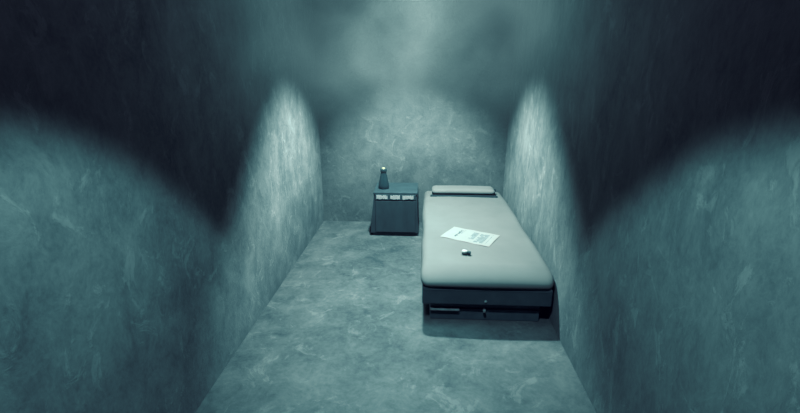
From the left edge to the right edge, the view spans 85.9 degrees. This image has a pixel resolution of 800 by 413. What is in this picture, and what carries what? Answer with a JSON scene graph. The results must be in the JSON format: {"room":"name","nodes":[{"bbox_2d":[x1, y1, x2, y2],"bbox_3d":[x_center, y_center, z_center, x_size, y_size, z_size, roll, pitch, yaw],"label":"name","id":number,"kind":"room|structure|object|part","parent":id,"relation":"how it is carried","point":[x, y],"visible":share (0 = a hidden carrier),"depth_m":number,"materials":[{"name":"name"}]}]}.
{"room":"prison interior","nodes":[
{"label":"prison interior","id":0,"kind":"room"},
{"bbox_2d":[0,0,323,412],"bbox_3d":[-1.087,-0.452,1.619,0.150,3.100,5.840,1,17,3],"label":"wall","id":1,"kind":"structure","parent":0,"point":[161,174],"depth_m":1.71,"materials":[{"name":"paint"}]},
{"bbox_2d":[195,221,595,412],"bbox_3d":[-0.027,1.116,2.049,2.274,0.150,6.140,1,17,3],"label":"floor","id":2,"kind":"structure","parent":0,"point":[349,328],"depth_m":2.60,"materials":[{"name":"concrete"}]},
{"bbox_2d":[371,182,418,235],"bbox_3d":[-0.048,0.023,4.527,0.492,0.462,0.418,1,17,3],"label":"nightstand","id":3,"kind":"object","parent":2,"relation":"on","point":[395,212],"visible":0.98,"depth_m":4.34,"materials":[{"name":"paint"}]},
{"bbox_3d":[-0.179,-0.092,4.280,0.112,0.045,0.002,1,17,3],"label":"name plate","id":4,"kind":"part","parent":3,"relation":"part of","materials":[{"name":"white paper"}]},
{"bbox_2d":[378,167,388,189],"bbox_3d":[-0.167,-0.292,4.397,0.112,0.218,0.112,1,17,3],"label":"bottle","id":5,"kind":"object","parent":3,"relation":"on","point":[383,184],"visible":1,"depth_m":4.37,"materials":[{"name":"clear glass"}]},
{"bbox_3d":[-0.050,-0.090,4.274,0.098,0.046,0.002,1,17,3],"label":"name plate","id":6,"kind":"part","parent":3,"relation":"part of","materials":[{"name":"white paper"}]},
{"bbox_3d":[-0.046,-0.090,4.280,0.406,0.055,0.010,1,17,3],"label":"drawer","id":7,"kind":"part","parent":3,"relation":"part of","materials":[{"name":"paint"}]},
{"bbox_3d":[-0.046,0.103,4.341,0.406,0.330,0.008,1,17,3],"label":"door","id":8,"kind":"part","parent":3,"relation":"part of","materials":[{"name":"paint"}]},
{"bbox_3d":[0.079,-0.088,4.267,0.112,0.046,0.002,1,17,3],"label":"name plate","id":9,"kind":"part","parent":3,"relation":"part of","materials":[{"name":"white paper"}]},
{"bbox_2d":[421,191,553,320],"bbox_3d":[0.615,0.303,3.726,0.860,0.404,2.013,1,17,3],"label":"bed","id":10,"kind":"object","parent":2,"relation":"on","point":[509,279],"visible":0.92,"depth_m":2.89,"materials":[{"name":"fabric"}]},
{"bbox_3d":[0.300,0.686,2.882,0.192,0.012,0.028,1,17,3],"label":"slide rail","id":11,"kind":"part","parent":10,"relation":"part of","materials":[{"name":"metal"}]},
{"bbox_2d":[432,185,495,194],"bbox_3d":[0.663,-0.174,4.498,0.661,0.061,0.221,1,17,3],"label":"pillow","id":12,"kind":"object","parent":10,"relation":"on","point":[437,189],"visible":1,"depth_m":4.41,"materials":[{"name":"fabric"}]},
{"bbox_2d":[462,249,470,254],"bbox_3d":[0.459,0.318,2.976,0.060,0.034,0.034,7,19,22],"label":"vial","id":13,"kind":"object","parent":10,"relation":"on","point":[465,252],"visible":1,"depth_m":2.96,"materials":[{"name":"white glass"}]},
{"bbox_2d":[441,227,499,246],"bbox_3d":[0.543,0.226,3.301,0.398,0.009,0.253,11,20,31],"label":"sheet","id":14,"kind":"object","parent":10,"relation":"on","point":[456,233],"visible":1,"depth_m":3.30,"materials":[{"name":"white paper"}]},
{"bbox_3d":[0.617,0.297,3.733,0.838,0.120,1.972,1,17,3],"label":"frame","id":15,"kind":"part","parent":10,"relation":"part of","materials":[{"name":"paint"}]},
{"bbox_3d":[0.661,0.688,2.870,0.530,0.006,0.014,1,17,3],"label":"slide rail","id":16,"kind":"part","parent":10,"relation":"part of","materials":[{"name":"metal"}]},
{"bbox_2d":[312,0,516,221],"bbox_3d":[0.133,-1.325,4.420,2.274,3.100,0.150,1,17,3],"label":"wall","id":17,"kind":"structure","parent":0,"point":[417,90],"depth_m":4.40,"materials":[{"name":"paint"}]},
{"bbox_2d":[503,0,799,412],"bbox_3d":[1.034,-0.418,1.511,0.150,3.100,5.840,1,17,3],"label":"wall","id":18,"kind":"structure","parent":0,"point":[652,160],"depth_m":1.54,"materials":[{"name":"paint"}]}
]}

